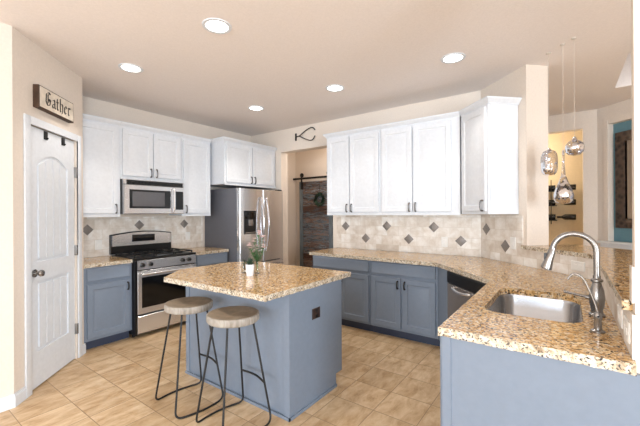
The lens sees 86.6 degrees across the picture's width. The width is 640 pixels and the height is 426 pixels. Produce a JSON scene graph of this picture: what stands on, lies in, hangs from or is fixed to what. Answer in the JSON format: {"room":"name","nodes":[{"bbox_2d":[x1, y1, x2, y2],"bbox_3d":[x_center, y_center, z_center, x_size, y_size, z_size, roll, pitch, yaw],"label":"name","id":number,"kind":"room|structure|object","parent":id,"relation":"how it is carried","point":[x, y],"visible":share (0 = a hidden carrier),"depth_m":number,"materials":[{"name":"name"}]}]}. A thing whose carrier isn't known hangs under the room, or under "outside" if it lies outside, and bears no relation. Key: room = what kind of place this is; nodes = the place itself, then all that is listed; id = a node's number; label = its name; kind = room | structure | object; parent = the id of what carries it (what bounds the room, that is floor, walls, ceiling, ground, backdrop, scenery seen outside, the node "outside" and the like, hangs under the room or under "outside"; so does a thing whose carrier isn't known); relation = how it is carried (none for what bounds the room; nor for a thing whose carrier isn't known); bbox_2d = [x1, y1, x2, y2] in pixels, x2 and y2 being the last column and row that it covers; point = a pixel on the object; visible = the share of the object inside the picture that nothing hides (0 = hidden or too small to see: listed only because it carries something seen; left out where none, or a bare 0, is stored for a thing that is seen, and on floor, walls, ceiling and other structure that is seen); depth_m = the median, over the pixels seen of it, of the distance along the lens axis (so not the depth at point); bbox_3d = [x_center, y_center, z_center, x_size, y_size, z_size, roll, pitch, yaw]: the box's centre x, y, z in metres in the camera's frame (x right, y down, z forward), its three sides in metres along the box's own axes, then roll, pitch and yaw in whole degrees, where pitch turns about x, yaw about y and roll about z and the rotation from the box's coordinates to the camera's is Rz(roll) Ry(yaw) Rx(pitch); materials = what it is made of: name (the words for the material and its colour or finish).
{"room":"kitchen","nodes":[
{"label":"kitchen","id":0,"kind":"room"},
{"bbox_2d":[0,22,13,397],"bbox_3d":[-4.508,0.039,-0.397,0.135,2.844,7.354,0,0,36],"label":"wall","id":1,"kind":"structure","parent":0,"point":[6,115],"depth_m":2.51,"materials":[{"name":"beige paint"}]},
{"bbox_2d":[0,394,14,412],"bbox_3d":[-4.365,1.410,-0.339,0.013,0.100,7.108,0,0,36],"label":"baseboard","id":2,"kind":"structure","parent":1,"relation":"attached to","point":[7,402],"depth_m":2.50,"materials":[{"name":"white paint"}]},
{"bbox_2d":[12,26,83,392],"bbox_3d":[-2.422,0.027,3.013,0.110,2.844,0.982,0,0,-9],"label":"wall","id":3,"kind":"structure","parent":0,"point":[31,64],"depth_m":2.67,"materials":[{"name":"beige paint"}]},
{"bbox_2d":[14,343,85,406],"bbox_3d":[-2.353,1.399,3.024,0.013,0.100,1.004,0,0,-9],"label":"baseboard","id":4,"kind":"structure","parent":3,"relation":"attached to","point":[20,396],"depth_m":2.60,"materials":[{"name":"white paint"}]},
{"bbox_2d":[23,113,81,398],"bbox_3d":[-2.362,0.336,3.049,0.015,2.225,0.814,0,0,-9],"label":"trim","id":5,"kind":"structure","parent":3,"relation":"attached to","point":[28,120],"depth_m":2.69,"materials":[{"name":"white paint"}]},
{"bbox_2d":[33,84,73,122],"bbox_3d":[-2.345,-0.955,3.010,0.050,0.186,0.506,0,0,-9],"label":"wall sign","id":6,"kind":"object","parent":3,"relation":"attached to","point":[45,100],"visible":1,"depth_m":2.94,"materials":[{"name":"brown wood"}]},
{"bbox_2d":[31,126,78,389],"bbox_3d":[-2.365,0.365,3.052,0.114,2.143,0.682,0,0,-9],"label":"door","id":7,"kind":"structure","parent":3,"relation":"in","point":[53,171],"depth_m":3.02,"materials":[{"name":"white paint"}]},
{"bbox_2d":[44,131,48,139],"bbox_3d":[-2.355,-0.667,2.932,0.028,0.070,0.044,0,0,-9],"label":"hook","id":8,"kind":"object","parent":7,"relation":"attached to","point":[45,132],"visible":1,"depth_m":2.92,"materials":[{"name":"black metal"}]},
{"bbox_2d":[61,138,65,145],"bbox_3d":[-2.395,-0.666,3.184,0.028,0.070,0.044,0,0,-9],"label":"hook","id":9,"kind":"object","parent":7,"relation":"attached to","point":[62,139],"visible":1,"depth_m":3.18,"materials":[{"name":"black metal"}]},
{"bbox_2d":[82,96,295,265],"bbox_3d":[-3.966,0.036,2.606,0.150,2.844,12.850,0,0,36],"label":"wall","id":10,"kind":"structure","parent":0,"point":[91,106],"depth_m":5.09,"materials":[{"name":"beige paint"}]},
{"bbox_2d":[83,113,120,216],"bbox_3d":[-2.650,-0.523,3.956,0.392,1.143,0.488,0,0,36],"label":"upper cabinet","id":11,"kind":"object","parent":10,"relation":"attached to","point":[101,135],"visible":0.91,"depth_m":3.90,"materials":[{"name":"white paint"}]},
{"bbox_2d":[83,216,202,257],"bbox_3d":[-2.400,0.291,4.620,0.012,0.483,1.852,0,0,36],"label":"tile backsplash","id":12,"kind":"structure","parent":10,"relation":"attached to","point":[94,228],"depth_m":4.57,"materials":[{"name":"beige tile"}]},
{"bbox_2d":[95,240,101,249],"bbox_3d":[-2.717,0.391,4.173,0.009,0.120,0.075,0,0,36],"label":"wall outlet","id":13,"kind":"object","parent":12,"relation":"attached to","point":[98,243],"visible":1,"depth_m":4.17,"materials":[{"name":"white plastic"}]},
{"bbox_2d":[186,232,189,239],"bbox_3d":[-2.003,0.346,5.155,0.009,0.120,0.075,0,0,36],"label":"wall outlet","id":14,"kind":"object","parent":12,"relation":"attached to","point":[187,233],"visible":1,"depth_m":5.15,"materials":[{"name":"white plastic"}]},
{"bbox_2d":[120,121,182,182],"bbox_3d":[-2.271,-0.754,4.479,0.392,0.685,0.798,0,0,36],"label":"upper cabinet","id":15,"kind":"object","parent":10,"relation":"attached to","point":[146,153],"visible":0.95,"depth_m":4.34,"materials":[{"name":"white paint"}]},
{"bbox_2d":[120,179,183,213],"bbox_3d":[-2.237,-0.200,4.456,0.470,0.421,0.790,0,0,36],"label":"microwave","id":16,"kind":"object","parent":15,"relation":"attached to","point":[136,196],"visible":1,"depth_m":4.29,"materials":[{"name":"silver metal"}]},
{"bbox_2d":[169,134,211,215],"bbox_3d":[-1.895,-0.528,4.995,0.392,1.143,0.473,0,0,36],"label":"upper cabinet","id":17,"kind":"object","parent":10,"relation":"attached to","point":[195,151],"visible":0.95,"depth_m":4.89,"materials":[{"name":"white paint"}]},
{"bbox_2d":[210,136,276,188],"bbox_3d":[-1.317,-0.765,5.553,0.672,0.695,1.116,0,0,36],"label":"upper cabinet","id":18,"kind":"object","parent":10,"relation":"attached to","point":[234,163],"visible":0.99,"depth_m":5.23,"materials":[{"name":"white paint"}]},
{"bbox_2d":[0,321,439,425],"bbox_3d":[-0.065,1.485,0.919,10.000,0.100,15.000,0,0,36],"label":"floor","id":19,"kind":"structure","parent":0,"point":[383,380],"depth_m":2.74,"materials":[{"name":"beige tile"}]},
{"bbox_2d":[83,263,131,349],"bbox_3d":[-2.528,1.012,3.872,0.676,0.872,0.484,0,0,36],"label":"base cabinet","id":20,"kind":"object","parent":19,"relation":"on","point":[107,289],"visible":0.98,"depth_m":3.69,"materials":[{"name":"blue paint"}]},
{"bbox_2d":[83,256,132,268],"bbox_3d":[-2.547,0.554,3.884,0.637,0.040,0.487,0,0,36],"label":"countertop","id":21,"kind":"structure","parent":20,"relation":"on","point":[90,262],"depth_m":3.81,"materials":[{"name":"beige stone"}]},
{"bbox_2d":[109,231,195,337],"bbox_3d":[-2.114,0.842,4.371,0.718,1.209,0.798,0,0,36],"label":"gas range","id":22,"kind":"object","parent":19,"relation":"on","point":[150,292],"visible":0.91,"depth_m":4.16,"materials":[{"name":"silver metal"}]},
{"bbox_2d":[111,251,195,260],"bbox_3d":[-2.127,0.538,4.379,0.600,0.025,0.798,0,0,36],"label":"cooktop","id":23,"kind":"object","parent":22,"relation":"in","point":[161,255],"depth_m":4.22,"materials":[{"name":"black metal"}]},
{"bbox_2d":[155,296,222,418],"bbox_3d":[-1.003,1.060,2.608,0.424,0.759,0.382,0,0,43],"label":"bar stool","id":24,"kind":"object","parent":19,"relation":"on","point":[182,306],"visible":0.97,"depth_m":2.58,"materials":[{"name":"grey wood"}]},
{"bbox_2d":[196,252,227,266],"bbox_3d":[-1.745,1.008,4.949,0.676,0.872,0.543,0,0,36],"label":"base cabinet","id":25,"kind":"object","parent":19,"relation":"on","point":[214,258],"visible":0.12,"depth_m":4.76,"materials":[{"name":"blue paint"}]},
{"bbox_2d":[182,247,228,254],"bbox_3d":[-1.764,0.550,4.960,0.637,0.040,0.560,0,0,36],"label":"countertop","id":26,"kind":"structure","parent":25,"relation":"on","point":[199,250],"depth_m":4.91,"materials":[{"name":"beige stone"}]},
{"bbox_2d":[196,306,271,425],"bbox_3d":[-0.590,1.058,2.319,0.424,0.759,0.382,0,0,44],"label":"bar stool","id":27,"kind":"object","parent":19,"relation":"on","point":[228,317],"visible":1,"depth_m":2.30,"materials":[{"name":"beige wood"}]},
{"bbox_2d":[205,187,282,263],"bbox_3d":[-1.180,0.521,5.473,0.928,1.802,0.918,0,0,36],"label":"refrigerator","id":28,"kind":"object","parent":19,"relation":"on","point":[237,214],"visible":0.66,"depth_m":5.15,"materials":[{"name":"silver metal"}]},
{"bbox_2d":[185,279,341,421],"bbox_3d":[-0.512,1.001,2.972,1.246,0.872,0.684,0,0,36],"label":"kitchen island","id":29,"kind":"object","parent":19,"relation":"on","point":[301,356],"visible":0.73,"depth_m":2.58,"materials":[{"name":"blue paint"}]},
{"bbox_2d":[164,262,350,301],"bbox_3d":[-0.606,0.543,2.962,1.390,0.040,1.075,0,0,36],"label":"island countertop","id":30,"kind":"structure","parent":29,"relation":"on","point":[274,280],"depth_m":2.71,"materials":[{"name":"stone"}]},
{"bbox_2d":[241,260,245,272],"bbox_3d":[-0.663,0.457,2.970,0.056,0.129,0.056,0,0,36],"label":"glass jar","id":31,"kind":"object","parent":30,"relation":"on","point":[243,267],"visible":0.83,"depth_m":2.94,"materials":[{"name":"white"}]},
{"bbox_2d":[244,258,256,275],"bbox_3d":[-0.580,0.446,2.844,0.130,0.152,0.101,0,0,2],"label":"potted plant","id":32,"kind":"object","parent":30,"relation":"on","point":[249,264],"visible":1,"depth_m":2.81,"materials":[{"name":"green plant"}]},
{"bbox_2d":[246,230,265,273],"bbox_3d":[-0.545,0.334,2.926,0.177,0.373,0.118,0,0,6],"label":"flower vase","id":33,"kind":"object","parent":30,"relation":"on","point":[256,266],"visible":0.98,"depth_m":2.92,"materials":[{"name":"clear glass"}]},
{"bbox_2d":[312,306,319,319],"bbox_3d":[-0.028,0.763,2.589,0.009,0.080,0.098,0,0,36],"label":"wall outlet","id":34,"kind":"object","parent":29,"relation":"attached to","point":[316,311],"visible":1,"depth_m":2.58,"materials":[{"name":"brown plastic"}]},
{"bbox_2d":[313,255,373,331],"bbox_3d":[0.433,0.996,4.528,0.853,0.872,0.736,0,0,36],"label":"base cabinet","id":35,"kind":"object","parent":19,"relation":"on","point":[355,289],"visible":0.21,"depth_m":4.15,"materials":[{"name":"blue paint"}]},
{"bbox_2d":[370,260,439,346],"bbox_3d":[1.099,0.992,4.044,0.788,0.872,0.736,0,0,36],"label":"base cabinet","id":36,"kind":"object","parent":19,"relation":"on","point":[404,297],"visible":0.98,"depth_m":3.76,"materials":[{"name":"blue paint"}]},
{"bbox_2d":[438,267,447,339],"bbox_3d":[1.263,0.991,3.465,0.056,0.872,0.356,0,0,2],"label":"cabinet filler","id":37,"kind":"object","parent":19,"relation":"on","point":[442,273],"visible":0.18,"depth_m":3.44,"materials":[{"name":"blue paint"}]},
{"bbox_2d":[447,271,485,317],"bbox_3d":[1.473,0.992,2.986,0.517,0.867,0.645,0,0,-6],"label":"dishwasher","id":38,"kind":"object","parent":19,"relation":"on","point":[460,288],"visible":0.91,"depth_m":3.06,"materials":[{"name":"silver metal"}]},
{"bbox_2d":[440,336,639,425],"bbox_3d":[1.247,0.991,1.835,0.860,0.872,1.292,0,0,36],"label":"base cabinet","id":39,"kind":"object","parent":19,"relation":"on","point":[481,384],"visible":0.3,"depth_m":1.36,"materials":[{"name":"blue paint"}]},
{"bbox_2d":[309,248,636,375],"bbox_3d":[1.093,0.534,3.227,1.828,0.040,4.041,0,0,-13],"label":"countertop","id":40,"kind":"structure","parent":39,"relation":"on","point":[473,321],"depth_m":1.66,"materials":[{"name":"beige stone"}]},
{"bbox_2d":[488,294,581,322],"bbox_3d":[1.231,0.645,1.951,0.454,0.186,0.704,0,0,36],"label":"sink","id":41,"kind":"object","parent":40,"relation":"in","point":[557,310],"visible":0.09,"depth_m":2.21,"materials":[{"name":"silver metal"}]},
{"bbox_2d":[541,231,605,317],"bbox_3d":[1.297,0.302,1.751,0.270,0.418,0.068,0,0,36],"label":"kitchen faucet","id":42,"kind":"object","parent":40,"relation":"on","point":[596,288],"visible":0.91,"depth_m":1.69,"materials":[{"name":"silver metal"}]},
{"bbox_2d":[588,275,605,317],"bbox_3d":[1.379,0.411,1.692,0.068,0.200,0.068,0,0,36],"label":"faucet","id":43,"kind":"object","parent":42,"relation":"attached to","point":[596,288],"depth_m":1.67,"materials":[{"name":"silver metal"}]},
{"bbox_2d":[567,273,605,333],"bbox_3d":[1.160,0.389,1.483,0.134,0.247,0.062,0,0,36],"label":"filter faucet","id":44,"kind":"object","parent":40,"relation":"on","point":[597,316],"visible":1,"depth_m":1.46,"materials":[{"name":"silver metal"}]},
{"bbox_2d":[590,312,605,333],"bbox_3d":[1.196,0.469,1.463,0.052,0.086,0.052,0,0,36],"label":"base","id":45,"kind":"object","parent":44,"relation":"attached to","point":[597,316],"depth_m":1.45,"materials":[{"name":"silver metal"}]},
{"bbox_2d":[296,148,328,265],"bbox_3d":[0.653,0.009,6.480,2.766,2.844,0.150,0,0,36],"label":"wall","id":46,"kind":"structure","parent":0,"point":[312,163],"depth_m":7.06,"materials":[{"name":"beige paint"}]},
{"bbox_2d":[293,176,326,179],"bbox_3d":[0.178,-0.711,6.660,1.760,0.040,0.110,0,0,36],"label":"barn door track","id":47,"kind":"object","parent":46,"relation":"attached to","point":[315,177],"visible":0.52,"depth_m":6.86,"materials":[{"name":"black metal"}]},
{"bbox_2d":[299,173,332,267],"bbox_3d":[-0.087,0.297,6.815,0.820,2.237,0.062,0,0,36],"label":"barn door","id":48,"kind":"structure","parent":46,"relation":"in","point":[314,219],"depth_m":6.87,"materials":[{"name":"brown wood"}]},
{"bbox_2d":[313,184,324,206],"bbox_3d":[-0.015,-0.336,6.701,0.308,0.458,0.086,0,0,36],"label":"wreath","id":49,"kind":"object","parent":48,"relation":"hanging from","point":[319,193],"visible":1,"depth_m":6.69,"materials":[{"name":"green plant"}]},
{"bbox_2d":[0,0,631,135],"bbox_3d":[-0.083,-1.619,0.919,10.000,0.420,15.000,0,0,36],"label":"ceiling","id":50,"kind":"structure","parent":0,"point":[281,57],"depth_m":2.96,"materials":[{"name":"paint"}]},
{"bbox_2d":[118,63,143,72],"bbox_3d":[-1.822,-1.395,3.276,0.216,0.006,0.216,0,0,36],"label":"recessed light","id":51,"kind":"object","parent":50,"relation":"in","point":[127,67],"visible":1,"depth_m":3.27,"materials":[{"name":"white"}]},
{"bbox_2d":[202,18,231,33],"bbox_3d":[-0.773,-1.401,2.551,0.216,0.006,0.216,0,0,36],"label":"recessed light","id":52,"kind":"object","parent":50,"relation":"in","point":[213,25],"visible":1,"depth_m":2.54,"materials":[{"name":"white paint"}]},
{"bbox_2d":[248,105,263,110],"bbox_3d":[-0.856,-1.400,4.542,0.216,0.006,0.216,0,0,36],"label":"recessed light","id":53,"kind":"object","parent":50,"relation":"in","point":[254,108],"visible":1,"depth_m":4.55,"materials":[{"name":"white"}]},
{"bbox_2d":[326,84,344,91],"bbox_3d":[0.169,-1.406,3.831,0.216,0.006,0.216,0,0,36],"label":"recessed light","id":54,"kind":"object","parent":50,"relation":"in","point":[332,88],"visible":1,"depth_m":3.83,"materials":[{"name":"white"}]},
{"bbox_2d":[441,52,465,63],"bbox_3d":[1.214,-1.412,3.102,0.216,0.006,0.216,0,0,36],"label":"recessed light","id":55,"kind":"object","parent":50,"relation":"in","point":[456,57],"visible":1,"depth_m":3.10,"materials":[{"name":"white"}]},
{"bbox_2d":[541,52,557,174],"bbox_3d":[2.031,-0.877,3.016,0.128,1.086,0.128,0,0,36],"label":"pendant light","id":56,"kind":"object","parent":50,"relation":"hanging from","point":[549,158],"visible":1,"depth_m":2.97,"materials":[{"name":"clear glass"}]},
{"bbox_2d":[553,43,573,203],"bbox_3d":[2.047,-0.747,2.862,0.144,1.345,0.144,0,0,36],"label":"pendant light","id":57,"kind":"object","parent":50,"relation":"hanging from","point":[563,193],"visible":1,"depth_m":2.83,"materials":[{"name":"clear glass"}]},
{"bbox_2d":[565,37,584,155],"bbox_3d":[2.063,-0.943,2.757,0.132,0.954,0.132,0,0,36],"label":"pendant light","id":58,"kind":"object","parent":50,"relation":"hanging from","point":[574,147],"visible":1,"depth_m":2.72,"materials":[{"name":"clear glass"}]},
{"bbox_2d":[251,90,480,264],"bbox_3d":[0.357,0.011,5.141,3.862,2.844,0.170,0,0,36],"label":"wall","id":59,"kind":"structure","parent":0,"point":[285,143],"depth_m":5.25,"materials":[{"name":"beige paint"}]},
{"bbox_2d":[295,127,314,140],"bbox_3d":[-0.247,-1.247,5.434,0.432,0.216,0.038,0,0,39],"label":"decor","id":60,"kind":"object","parent":59,"relation":"attached to","point":[296,136],"visible":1,"depth_m":5.43,"materials":[{"name":"black metal"}]},
{"bbox_2d":[323,125,380,214],"bbox_3d":[0.497,-0.541,4.687,0.873,1.143,0.392,0,0,36],"label":"upper cabinet","id":61,"kind":"object","parent":59,"relation":"attached to","point":[354,155],"visible":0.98,"depth_m":4.53,"materials":[{"name":"white paint"}]},
{"bbox_2d":[337,215,480,256],"bbox_3d":[1.058,0.272,4.520,1.992,0.483,0.012,0,0,36],"label":"tile backsplash","id":62,"kind":"structure","parent":59,"relation":"attached to","point":[400,233],"depth_m":4.42,"materials":[{"name":"beige tile"}]},
{"bbox_2d":[441,237,447,246],"bbox_3d":[1.527,0.356,4.171,0.075,0.120,0.009,0,0,36],"label":"wall outlet","id":63,"kind":"object","parent":62,"relation":"attached to","point":[444,240],"visible":1,"depth_m":4.17,"materials":[{"name":"white plastic"}]},
{"bbox_2d":[379,111,461,214],"bbox_3d":[1.240,-0.546,4.147,0.958,1.143,0.392,0,0,36],"label":"upper cabinet","id":64,"kind":"object","parent":59,"relation":"attached to","point":[421,157],"visible":0.98,"depth_m":3.99,"materials":[{"name":"white paint"}]},
{"bbox_2d":[481,64,548,245],"bbox_3d":[2.039,0.001,3.614,0.235,2.844,0.703,0,0,-9],"label":"wall","id":65,"kind":"structure","parent":0,"point":[528,82],"depth_m":3.27,"materials":[{"name":"beige paint"}]},
{"bbox_2d":[459,96,521,213],"bbox_3d":[1.722,-0.554,3.585,0.388,1.131,0.638,0,0,-9],"label":"upper cabinet","id":66,"kind":"object","parent":65,"relation":"attached to","point":[489,125],"visible":1,"depth_m":3.33,"materials":[{"name":"white paint"}]},
{"bbox_2d":[481,215,592,278],"bbox_3d":[1.973,0.266,3.243,0.012,0.483,1.396,0,0,-9],"label":"tile backsplash","id":67,"kind":"structure","parent":65,"relation":"attached to","point":[496,230],"depth_m":3.43,"materials":[{"name":"beige tile"}]},
{"bbox_2d":[510,237,515,249],"bbox_3d":[1.939,0.304,3.421,0.009,0.120,0.075,0,0,-9],"label":"wall outlet","id":68,"kind":"object","parent":67,"relation":"attached to","point":[512,239],"visible":1,"depth_m":3.41,"materials":[{"name":"white plastic"}]},
{"bbox_2d":[571,260,584,271],"bbox_3d":[2.053,0.423,2.707,0.009,0.075,0.120,0,0,-9],"label":"wall outlet","id":69,"kind":"object","parent":67,"relation":"attached to","point":[575,265],"visible":1,"depth_m":2.70,"materials":[{"name":"white plastic"}]},
{"bbox_2d":[548,131,582,244],"bbox_3d":[3.689,-0.008,5.651,3.280,2.844,1.120,0,0,36],"label":"wall","id":70,"kind":"structure","parent":0,"point":[557,142],"depth_m":5.82,"materials":[{"name":"yellow paint"}]},
{"bbox_2d":[548,185,556,223],"bbox_3d":[3.819,-0.187,6.010,0.610,0.760,0.155,0,0,36],"label":"wine rack","id":71,"kind":"object","parent":70,"relation":"attached to","point":[551,191],"visible":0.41,"depth_m":5.82,"materials":[{"name":"black metal"}]},
{"bbox_2d":[548,185,554,190],"bbox_3d":[3.929,-0.430,5.901,0.262,0.094,0.094,0,0,36],"label":"wine bottle","id":72,"kind":"object","parent":71,"relation":"on","point":[549,186],"visible":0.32,"depth_m":5.83,"materials":[{"name":"black glass"}]},
{"bbox_2d":[549,214,555,219],"bbox_3d":[3.932,0.070,5.901,0.262,0.094,0.094,0,0,36],"label":"wine bottle","id":73,"kind":"object","parent":71,"relation":"on","point":[553,215],"visible":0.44,"depth_m":5.82,"materials":[{"name":"black glass"}]},
{"bbox_2d":[557,214,575,219],"bbox_3d":[4.159,0.068,5.737,0.262,0.094,0.094,0,0,36],"label":"wine bottle","id":74,"kind":"object","parent":71,"relation":"on","point":[565,216],"visible":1,"depth_m":5.69,"materials":[{"name":"black glass"}]},
{"bbox_2d":[564,199,575,204],"bbox_3d":[4.157,-0.182,5.737,0.262,0.094,0.094,0,0,36],"label":"wine bottle","id":75,"kind":"object","parent":71,"relation":"on","point":[573,202],"visible":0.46,"depth_m":5.66,"materials":[{"name":"black glass"}]},
{"bbox_2d":[570,184,575,189],"bbox_3d":[4.156,-0.432,5.737,0.262,0.094,0.094,0,0,36],"label":"wine bottle","id":76,"kind":"object","parent":71,"relation":"on","point":[573,186],"visible":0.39,"depth_m":5.65,"materials":[{"name":"black glass"}]},
{"bbox_2d":[548,109,597,245],"bbox_3d":[2.971,-0.004,5.394,2.220,2.844,0.140,0,0,36],"label":"wall","id":77,"kind":"structure","parent":0,"point":[585,121],"depth_m":4.75,"materials":[{"name":"beige paint"}]},
{"bbox_2d":[597,99,631,249],"bbox_3d":[4.199,-0.011,2.633,0.080,2.844,4.230,0,0,-9],"label":"wall","id":78,"kind":"structure","parent":0,"point":[619,112],"depth_m":4.62,"materials":[{"name":"beige paint"}]},
{"bbox_2d":[604,121,613,240],"bbox_3d":[3.885,-0.427,4.571,0.092,1.620,0.051,0,0,-9],"label":"trim","id":79,"kind":"structure","parent":78,"relation":"attached to","point":[608,128],"depth_m":4.55,"materials":[{"name":"beige paint"}]},
{"bbox_2d":[596,241,631,249],"bbox_3d":[3.946,0.417,4.057,0.140,0.081,1.224,0,0,-9],"label":"trim","id":80,"kind":"structure","parent":78,"relation":"attached to","point":[611,244],"depth_m":4.41,"materials":[{"name":"white paint"}]},
{"bbox_2d":[613,120,631,242],"bbox_3d":[4.029,-0.403,4.086,0.039,1.770,1.254,0,0,-9],"label":"wall niche","id":81,"kind":"object","parent":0,"point":[620,234],"depth_m":4.47,"materials":[{"name":"teal paint"}]},
{"bbox_2d":[615,129,631,228],"bbox_3d":[3.979,-0.430,4.155,0.035,1.255,0.705,0,0,-9],"label":"mirror","id":82,"kind":"object","parent":81,"relation":"attached to","point":[623,140],"visible":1,"depth_m":4.39,"materials":[{"name":"brown mirror"}]},
{"bbox_2d":[626,140,631,218],"bbox_3d":[3.984,-0.430,4.156,0.005,1.005,0.455,0,0,-9],"label":"mirror glass","id":83,"kind":"object","parent":82,"relation":"attached to","point":[628,142],"depth_m":4.35,"materials":[{"name":"white"}]},
{"bbox_2d":[631,0,639,314],"bbox_3d":[1.177,-0.532,1.155,0.170,1.768,0.055,0,0,36],"label":"wall","id":84,"kind":"structure","parent":0,"point":[635,4],"depth_m":1.18,"materials":[{"name":"beige paint"}]},
{"bbox_2d":[633,312,639,373],"bbox_3d":[1.824,0.888,2.141,0.578,1.074,2.408,0,0,23],"label":"wall","id":85,"kind":"structure","parent":0,"point":[637,317],"depth_m":1.18,"materials":[{"name":"beige paint"}]},
{"bbox_2d":[521,244,632,310],"bbox_3d":[1.872,0.331,2.243,1.113,0.037,2.513,0,0,36],"label":"bar ledge","id":86,"kind":"object","parent":85,"relation":"on","point":[615,263],"visible":0.76,"depth_m":2.19,"materials":[{"name":"stone"}]},
{"bbox_2d":[600,265,634,359],"bbox_3d":[1.589,0.348,1.866,0.008,0.324,1.682,0,0,36],"label":"tile backsplash","id":87,"kind":"structure","parent":85,"relation":"attached to","point":[612,301],"depth_m":1.28,"materials":[{"name":"beige tile"}]},
{"bbox_2d":[617,304,622,328],"bbox_3d":[1.264,0.433,1.432,0.009,0.075,0.120,0,0,36],"label":"wall outlet","id":88,"kind":"object","parent":87,"relation":"attached to","point":[619,309],"visible":1,"depth_m":1.41,"materials":[{"name":"white plastic"}]},
{"bbox_2d":[624,315,630,343],"bbox_3d":[1.146,0.433,1.270,0.009,0.075,0.120,0,0,36],"label":"wall outlet","id":89,"kind":"object","parent":87,"relation":"attached to","point":[627,333],"visible":1,"depth_m":1.23,"materials":[{"name":"white plastic"}]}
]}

